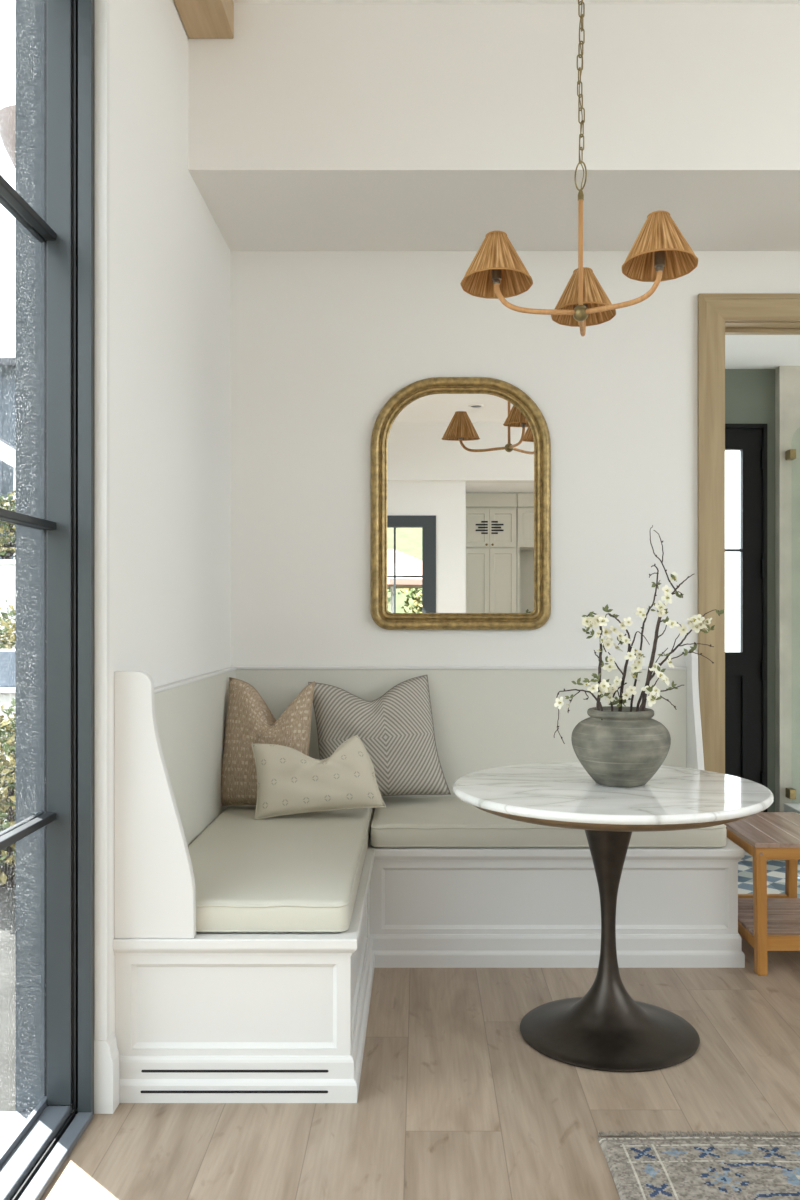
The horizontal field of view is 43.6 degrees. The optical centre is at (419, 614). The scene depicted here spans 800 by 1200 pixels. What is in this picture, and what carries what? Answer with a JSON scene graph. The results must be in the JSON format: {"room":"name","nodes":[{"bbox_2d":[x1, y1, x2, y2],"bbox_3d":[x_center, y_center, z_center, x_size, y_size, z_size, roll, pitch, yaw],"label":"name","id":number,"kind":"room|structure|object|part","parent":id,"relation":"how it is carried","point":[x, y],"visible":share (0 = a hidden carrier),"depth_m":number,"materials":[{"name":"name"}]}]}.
{"room":"dining room","nodes":[
{"label":"dining room","id":0,"kind":"room"},
{"bbox_2d":[49,0,229,1112],"bbox_3d":[-0.932,-0.427,0.825,0.235,3.445,7.250,0,0,0],"label":"wall","id":1,"kind":"structure","parent":0,"point":[169,258],"depth_m":3.13,"materials":[{"name":"white paint"}]},
{"bbox_2d":[0,0,93,1199],"bbox_3d":[-0.965,-0.220,0.150,0.250,3.130,4.900,0,0,0],"label":"window","id":2,"kind":"structure","parent":1,"relation":"in","point":[51,204],"depth_m":2.57,"materials":[{"name":"grey metal"}]},
{"bbox_3d":[-1.031,1.315,0.144,0.118,0.060,4.888,0,0,0],"label":"sill","id":3,"kind":"part","parent":2,"relation":"part of","materials":[{"name":"grey metal"}]},
{"bbox_3d":[-0.928,1.278,0.135,0.063,0.034,4.870,0,0,0],"label":"rail","id":4,"kind":"part","parent":2,"relation":"part of","materials":[{"name":"grey metal"}]},
{"bbox_3d":[-0.860,1.286,0.135,0.039,0.018,4.870,0,0,0],"label":"sill","id":5,"kind":"part","parent":2,"relation":"part of","materials":[{"name":"grey metal"}]},
{"bbox_3d":[-0.863,-0.245,0.150,0.033,3.080,4.900,0,0,0],"label":"frame","id":6,"kind":"part","parent":2,"relation":"part of","materials":[{"name":"grey metal"}]},
{"bbox_2d":[94,0,108,1039],"bbox_3d":[-0.830,-0.517,2.608,0.033,3.245,0.024,0,0,0],"label":"trim","id":7,"kind":"structure","parent":1,"relation":"attached to","point":[101,7],"depth_m":2.60,"materials":[{"name":"white paint"}]},
{"bbox_2d":[94,1032,118,1113],"bbox_3d":[-0.822,1.200,2.623,0.049,0.190,0.055,0,0,0],"label":"baseboard","id":8,"kind":"structure","parent":1,"relation":"attached to","point":[106,1052],"depth_m":2.60,"materials":[{"name":"white paint"}]},
{"bbox_2d":[40,933,799,1199],"bbox_3d":[1.650,1.335,0.080,5.100,0.080,8.760,0,0,0],"label":"floor","id":9,"kind":"structure","parent":0,"point":[453,1103],"depth_m":2.63,"materials":[{"name":"brown wood"}]},
{"bbox_2d":[113,650,744,1102],"bbox_3d":[0.189,0.723,3.475,2.007,1.145,1.645,0,0,0],"label":"bench","id":10,"kind":"object","parent":9,"relation":"on","point":[201,1017],"visible":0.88,"depth_m":3.67,"materials":[{"name":"white paint"}]},
{"bbox_3d":[-0.708,0.506,2.675,0.213,0.711,0.030,0,0,0],"label":"wing panel","id":11,"kind":"part","parent":10,"relation":"part of","materials":[{"name":"white paint"}]},
{"bbox_3d":[-0.802,0.548,3.494,0.026,0.630,1.606,0,0,0],"label":"panel","id":12,"kind":"part","parent":10,"relation":"part of","materials":[{"name":"white"}]},
{"bbox_3d":[-0.500,1.080,3.485,0.629,0.430,1.625,0,0,0],"label":"seat","id":13,"kind":"part","parent":10,"relation":"part of","materials":[{"name":"white paint"}]},
{"bbox_2d":[188,805,374,931],"bbox_3d":[-0.489,0.811,3.480,0.595,0.099,1.573,0,0,0],"label":"seat cushion","id":14,"kind":"object","parent":10,"relation":"on","point":[300,872],"visible":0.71,"depth_m":3.02,"materials":[{"name":"grey fabric"}]},
{"bbox_2d":[221,677,314,805],"bbox_3d":[-0.604,0.509,3.983,0.417,0.509,0.204,0,0,20],"label":"throw pillow","id":15,"kind":"object","parent":14,"relation":"on","point":[249,720],"visible":0.73,"depth_m":3.94,"materials":[{"name":"brown fabric"}]},
{"bbox_2d":[251,735,385,819],"bbox_3d":[-0.387,0.613,3.799,0.510,0.302,0.166,0,0,-5],"label":"throw pillow","id":16,"kind":"object","parent":14,"relation":"on","point":[289,781],"visible":1,"depth_m":3.74,"materials":[{"name":"beige fabric"}]},
{"bbox_2d":[308,675,450,795],"bbox_3d":[-0.168,0.506,4.116,0.580,0.515,0.203,0,0,-8],"label":"throw pillow","id":17,"kind":"object","parent":14,"relation":"on","point":[396,728],"visible":0.78,"depth_m":4.06,"materials":[{"name":"grey fabric"}]},
{"bbox_3d":[0.185,0.886,3.469,2.579,0.050,0.883,0,0,-37],"label":"cap moulding","id":18,"kind":"part","parent":10,"relation":"part of","materials":[{"name":"white paint"}]},
{"bbox_3d":[0.197,1.236,3.453,2.579,0.118,0.844,0,0,-37],"label":"plinth moulding","id":19,"kind":"part","parent":10,"relation":"part of","materials":[{"name":"white paint"}]},
{"bbox_3d":[0.175,0.548,4.285,1.928,0.630,0.023,0,0,0],"label":"panel","id":20,"kind":"part","parent":10,"relation":"part of","materials":[{"name":"white"}]},
{"bbox_2d":[371,797,726,847],"bbox_3d":[0.477,0.811,3.973,1.319,0.099,0.587,0,0,0],"label":"seat cushion","id":21,"kind":"object","parent":10,"relation":"on","point":[405,822],"visible":0.5,"depth_m":3.68,"materials":[{"name":"grey fabric"}]},
{"bbox_3d":[0.493,1.080,3.994,1.359,0.430,0.607,0,0,0],"label":"seat","id":22,"kind":"part","parent":10,"relation":"part of","materials":[{"name":"white paint"}]},
{"bbox_3d":[1.154,0.506,4.190,0.028,0.711,0.213,0,0,0],"label":"wing panel","id":23,"kind":"part","parent":10,"relation":"part of","materials":[{"name":"white paint"}]},
{"bbox_2d":[452,762,773,1071],"bbox_3d":[0.584,0.910,3.100,0.968,0.769,0.968,0,0,0],"label":"pedestal table","id":24,"kind":"object","parent":9,"relation":"on","point":[604,1029],"visible":1,"depth_m":2.99,"materials":[{"name":"white stone"}]},
{"bbox_2d":[571,706,670,786],"bbox_3d":[0.626,0.409,3.120,0.304,0.233,0.304,0,0,0],"label":"stone vase","id":25,"kind":"object","parent":24,"relation":"on","point":[625,748],"visible":0.96,"depth_m":3.02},
{"bbox_2d":[554,676,609,743],"bbox_3d":[0.493,0.290,3.046,0.171,0.212,0.048,0,0,5],"label":"branch","id":26,"kind":"object","parent":25,"relation":"in","point":[604,685],"visible":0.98,"depth_m":3.05,"materials":[{"name":"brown plant"}]},
{"bbox_2d":[581,611,612,710],"bbox_3d":[0.547,0.193,3.071,0.093,0.408,0.062,0,0,-17],"label":"branch","id":27,"kind":"object","parent":25,"relation":"in","point":[598,620],"visible":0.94,"depth_m":3.08,"materials":[{"name":"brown plant"}]},
{"bbox_3d":[0.543,0.194,3.090,0.067,0.405,0.014,0,0,0],"label":"stem","id":28,"kind":"part","parent":27,"relation":"part of","materials":[{"name":"brown plant"}]},
{"bbox_2d":[606,676,636,710],"bbox_3d":[0.613,0.292,3.101,0.112,0.208,0.052,0,0,0],"label":"branch","id":29,"kind":"object","parent":25,"relation":"in","point":[631,690],"visible":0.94,"depth_m":3.10,"materials":[{"name":"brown plant"}]},
{"bbox_3d":[0.612,0.299,3.120,0.085,0.195,0.012,0,0,0],"label":"stem","id":30,"kind":"part","parent":29,"relation":"part of","materials":[{"name":"brown plant"}]},
{"bbox_2d":[602,604,649,711],"bbox_3d":[0.643,0.180,3.117,0.161,0.430,0.061,0,0,0],"label":"branch","id":31,"kind":"object","parent":25,"relation":"in","point":[636,667],"visible":0.99,"depth_m":3.12,"materials":[{"name":"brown plant"}]},
{"bbox_2d":[630,564,660,711],"bbox_3d":[0.714,0.116,3.151,0.099,0.560,0.058,0,0,0],"label":"branch","id":32,"kind":"object","parent":25,"relation":"in","point":[641,612],"visible":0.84,"depth_m":3.17,"materials":[{"name":"brown plant"}]},
{"bbox_2d":[639,665,683,710],"bbox_3d":[0.741,0.275,3.047,0.141,0.243,0.059,0,0,0],"label":"branch","id":33,"kind":"object","parent":25,"relation":"in","point":[653,689],"visible":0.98,"depth_m":3.06,"materials":[{"name":"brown plant"}]},
{"bbox_2d":[641,525,693,710],"bbox_3d":[0.769,0.058,3.089,0.170,0.676,0.065,0,0,0],"label":"branch","id":34,"kind":"object","parent":25,"relation":"in","point":[661,611],"visible":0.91,"depth_m":3.10,"materials":[{"name":"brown plant"}]},
{"bbox_2d":[636,609,723,711],"bbox_3d":[0.816,0.189,3.125,0.277,0.415,0.061,0,0,0],"label":"branch","id":35,"kind":"object","parent":25,"relation":"in","point":[696,620],"visible":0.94,"depth_m":3.14,"materials":[{"name":"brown plant"}]},
{"bbox_2d":[598,1130,799,1199],"bbox_3d":[1.231,1.290,1.370,1.589,0.008,2.273,0,0,0],"label":"area rug","id":36,"kind":"object","parent":9,"relation":"on","point":[677,1167],"visible":1,"depth_m":2.34,"materials":[{"name":"beige fabric"}]},
{"bbox_2d":[724,812,799,975],"bbox_3d":[1.385,1.058,3.882,0.359,0.474,0.589,0,0,0],"label":"wooden bench","id":37,"kind":"object","parent":9,"relation":"on","point":[767,922],"visible":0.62,"depth_m":3.73,"materials":[{"name":"brown wood"}]},
{"bbox_3d":[1.220,0.859,3.882,0.022,0.040,0.515,0,0,0],"label":"apron rail","id":38,"kind":"part","parent":37,"relation":"part of","materials":[{"name":"brown wood"}]},
{"bbox_3d":[1.227,1.194,3.882,0.022,0.042,0.497,0,0,0],"label":"shelf rail","id":39,"kind":"part","parent":37,"relation":"part of","materials":[{"name":"brown wood"}]},
{"bbox_3d":[1.230,1.067,3.616,0.040,0.456,0.056,0,0,0],"label":"leg","id":40,"kind":"part","parent":37,"relation":"part of","materials":[{"name":"brown wood"}]},
{"bbox_3d":[1.385,0.830,3.882,0.359,0.018,0.565,0,0,0],"label":"seat","id":41,"kind":"part","parent":37,"relation":"part of","materials":[{"name":"brown wood"}]},
{"bbox_3d":[1.385,1.185,4.146,0.271,0.052,0.022,0,0,0],"label":"shelf rail","id":42,"kind":"part","parent":37,"relation":"part of","materials":[{"name":"brown wood"}]},
{"bbox_3d":[1.385,0.861,3.614,0.347,0.044,0.022,0,0,0],"label":"apron rail","id":43,"kind":"part","parent":37,"relation":"part of","materials":[{"name":"brown wood"}]},
{"bbox_3d":[1.385,1.185,3.615,0.271,0.052,0.022,0,0,0],"label":"shelf rail","id":44,"kind":"part","parent":37,"relation":"part of","materials":[{"name":"brown wood"}]},
{"bbox_3d":[1.541,1.067,4.149,0.040,0.456,0.056,0,0,0],"label":"leg","id":45,"kind":"part","parent":37,"relation":"part of","materials":[{"name":"brown wood"}]},
{"bbox_2d":[188,4,799,250],"bbox_3d":[1.692,-1.857,3.909,5.015,0.585,0.783,0,0,0],"label":"ceiling","id":46,"kind":"structure","parent":0,"point":[313,127],"depth_m":3.52,"materials":[{"name":"white paint"}]},
{"bbox_2d":[230,251,799,666],"bbox_3d":[1.692,-0.427,4.375,5.015,3.445,0.150,0,0,0],"label":"wall","id":47,"kind":"structure","parent":0,"point":[321,341],"depth_m":4.30,"materials":[{"name":"white paint"}]},
{"bbox_2d":[370,377,550,629],"bbox_3d":[0.174,-0.478,4.279,0.774,1.084,0.037,0,0,0],"label":"wall mirror","id":48,"kind":"object","parent":47,"relation":"attached to","point":[460,467],"visible":1,"depth_m":4.28,"materials":[{"name":"gold metal"}]},
{"bbox_2d":[698,293,799,773],"bbox_3d":[1.851,-0.040,4.372,1.317,2.669,0.197,0,0,0],"label":"trim","id":49,"kind":"structure","parent":47,"relation":"attached to","point":[720,315],"depth_m":4.28,"materials":[{"name":"brown wood"}]},
{"bbox_2d":[233,0,799,3],"bbox_3d":[1.620,-2.210,0.825,5.360,0.120,7.250,0,0,0],"label":"ceiling","id":50,"kind":"structure","parent":0,"point":[234,1],"depth_m":3.50,"materials":[{"name":"white paint"}]},
{"bbox_2d":[174,0,233,38],"bbox_3d":[-0.734,-2.087,0.458,0.159,0.126,6.115,0,0,0],"label":"ceiling beam","id":51,"kind":"structure","parent":50,"relation":"attached to","point":[201,19],"depth_m":3.40,"materials":[{"name":"brown wood"}]},
{"bbox_2d":[460,0,697,335],"bbox_3d":[0.457,-1.528,3.093,0.671,1.260,0.675,0,0,0],"label":"chandelier","id":52,"kind":"object","parent":50,"relation":"hanging from","point":[660,252],"visible":1,"depth_m":2.97,"materials":[{"name":"wicker"}]},
{"bbox_3d":[0.228,-1.055,2.975,0.211,0.158,0.210,0,0,0],"label":"lamp shade","id":53,"kind":"part","parent":52,"relation":"part of","materials":[{"name":"brown wicker"}]},
{"bbox_2d":[492,269,501,283],"bbox_3d":[0.228,-1.046,2.975,0.033,0.128,0.033,0,0,0],"label":"socket","id":54,"kind":"object","parent":52,"relation":"attached to","point":[496,273],"depth_m":2.96,"materials":[{"name":"white paint"}]},
{"bbox_3d":[0.347,-0.946,3.011,0.265,0.080,0.016,0,0,-17],"label":"arm","id":55,"kind":"part","parent":52,"relation":"part of","materials":[{"name":"wicker"}]},
{"bbox_3d":[0.491,-1.102,3.055,0.015,0.340,0.015,0,0,0],"label":"stem","id":56,"kind":"part","parent":52,"relation":"part of","materials":[{"name":"wicker"}]},
{"bbox_3d":[0.494,-1.699,3.055,0.016,0.823,0.012,0,0,0],"label":"lamp cord","id":57,"kind":"part","parent":52,"relation":"part of","materials":[{"name":"gold metal"}]},
{"bbox_3d":[0.520,-0.946,3.202,0.016,0.080,0.265,0,0,11],"label":"arm","id":58,"kind":"part","parent":52,"relation":"part of","materials":[{"name":"wicker"}]},
{"bbox_3d":[0.543,-1.069,3.325,0.211,0.156,0.210,0,0,0],"label":"lamp shade","id":59,"kind":"part","parent":52,"relation":"part of","materials":[{"name":"brown wicker"}]},
{"bbox_3d":[0.597,-0.946,2.949,0.265,0.080,0.016,0,0,45],"label":"arm","id":60,"kind":"part","parent":52,"relation":"part of","materials":[{"name":"wicker"}]},
{"bbox_2d":[654,251,664,271],"bbox_3d":[0.685,-1.046,2.861,0.033,0.128,0.033,0,0,0],"label":"socket","id":61,"kind":"object","parent":52,"relation":"attached to","point":[659,256],"depth_m":2.85,"materials":[{"name":"white paint"}]},
{"bbox_3d":[0.685,-1.068,2.861,0.211,0.158,0.210,0,0,0],"label":"lamp shade","id":62,"kind":"part","parent":52,"relation":"part of","materials":[{"name":"brown wicker"}]},
{"bbox_2d":[725,366,799,811],"bbox_3d":[2.100,-0.045,5.100,3.200,2.680,1.300,0,0,0],"label":"wall","id":63,"kind":"structure","parent":0,"point":[787,378],"depth_m":5.56,"materials":[{"name":"paint"}]},
{"bbox_2d":[725,424,766,811],"bbox_3d":[1.451,0.110,5.670,1.002,2.370,0.120,0,0,0],"label":"door","id":64,"kind":"structure","parent":63,"relation":"in","point":[746,669],"depth_m":5.63,"materials":[{"name":"black paint"}]},
{"bbox_2d":[786,449,795,798],"bbox_3d":[2.390,-0.009,5.522,0.720,2.083,0.068,0,0,0],"label":"door hinges","id":65,"kind":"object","parent":63,"relation":"attached to","point":[791,453],"depth_m":5.49,"materials":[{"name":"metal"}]},
{"bbox_2d":[784,803,799,813],"bbox_3d":[2.510,1.170,5.359,0.980,0.250,0.398,0,0,0],"label":"trim","id":66,"kind":"structure","parent":63,"relation":"attached to","point":[788,807],"depth_m":5.48,"materials":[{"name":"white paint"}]},
{"bbox_2d":[725,335,799,368],"bbox_3d":[2.100,-1.435,5.090,3.000,0.100,1.280,0,0,0],"label":"ceiling","id":67,"kind":"structure","parent":0,"point":[741,351],"depth_m":5.26,"materials":[{"name":"white paint"}]},
{"bbox_2d":[738,851,799,897],"bbox_3d":[2.100,1.335,5.045,3.000,0.080,1.170,0,0,0],"label":"floor","id":68,"kind":"structure","parent":0,"point":[775,868],"depth_m":4.95,"materials":[{"name":"tile"}]},
{"label":"outside","id":69,"kind":"structure","parent":0,"visible":0},
{"bbox_2d":[0,873,71,1113],"bbox_3d":[-7.500,1.475,3.000,13.000,0.240,18.000,0,0,0],"label":"patio","id":70,"kind":"structure","parent":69,"point":[7,895],"depth_m":3.52,"materials":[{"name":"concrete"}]},
{"bbox_2d":[0,560,15,648],"bbox_3d":[-5.100,0.445,8.500,5.840,1.820,0.240,0,0,0],"label":"wall","id":71,"kind":"structure","parent":70,"relation":"on","point":[7,567],"depth_m":8.40,"materials":[{"name":"paint"}]},
{"bbox_2d":[0,698,15,887],"bbox_3d":[-2.057,0.886,4.995,0.764,0.943,0.775,0,0,0],"label":"shrub","id":72,"kind":"object","parent":70,"relation":"on","point":[7,763],"visible":0.26,"depth_m":4.88,"materials":[{"name":"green plant"}]},
{"bbox_2d":[0,649,15,821],"bbox_3d":[-3.950,0.785,6.155,4.140,1.140,0.410,0,0,0],"label":"wall","id":73,"kind":"structure","parent":70,"relation":"on","point":[7,656],"depth_m":6.02,"materials":[{"name":"paint"}]},
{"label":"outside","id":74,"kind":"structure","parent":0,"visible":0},
{"bbox_3d":[-7.750,0.450,19.300,12.500,1.810,21.400,0,0,0],"label":"terrace","id":75,"kind":"object","parent":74,"visible":0},
{"bbox_2d":[0,600,15,648],"bbox_3d":[-2.901,0.618,6.998,1.068,1.476,0.985,0,0,0],"label":"shrub","id":76,"kind":"object","parent":75,"relation":"on","point":[7,632],"visible":0.09,"depth_m":6.86,"materials":[{"name":"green plant"}]},
{"bbox_2d":[0,309,15,559],"bbox_3d":[-8.000,-3.180,16.250,6.600,5.450,8.100,0,0,0],"label":"house","id":77,"kind":"structure","parent":75,"relation":"on","point":[7,316],"depth_m":14.00,"materials":[{"name":"grey"}]},
{"bbox_3d":[-4.950,-1.130,12.350,0.100,1.350,0.100,0,0,0],"label":"porch post","id":78,"kind":"part","parent":77,"relation":"part of","materials":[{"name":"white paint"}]},
{"bbox_2d":[0,490,15,559],"bbox_3d":[-3.604,-0.764,8.741,1.044,0.634,0.804,0,0,0],"label":"shrub","id":79,"kind":"object","parent":75,"relation":"on","point":[7,541],"visible":0.23,"depth_m":8.61,"materials":[{"name":"green plant"}]}
]}

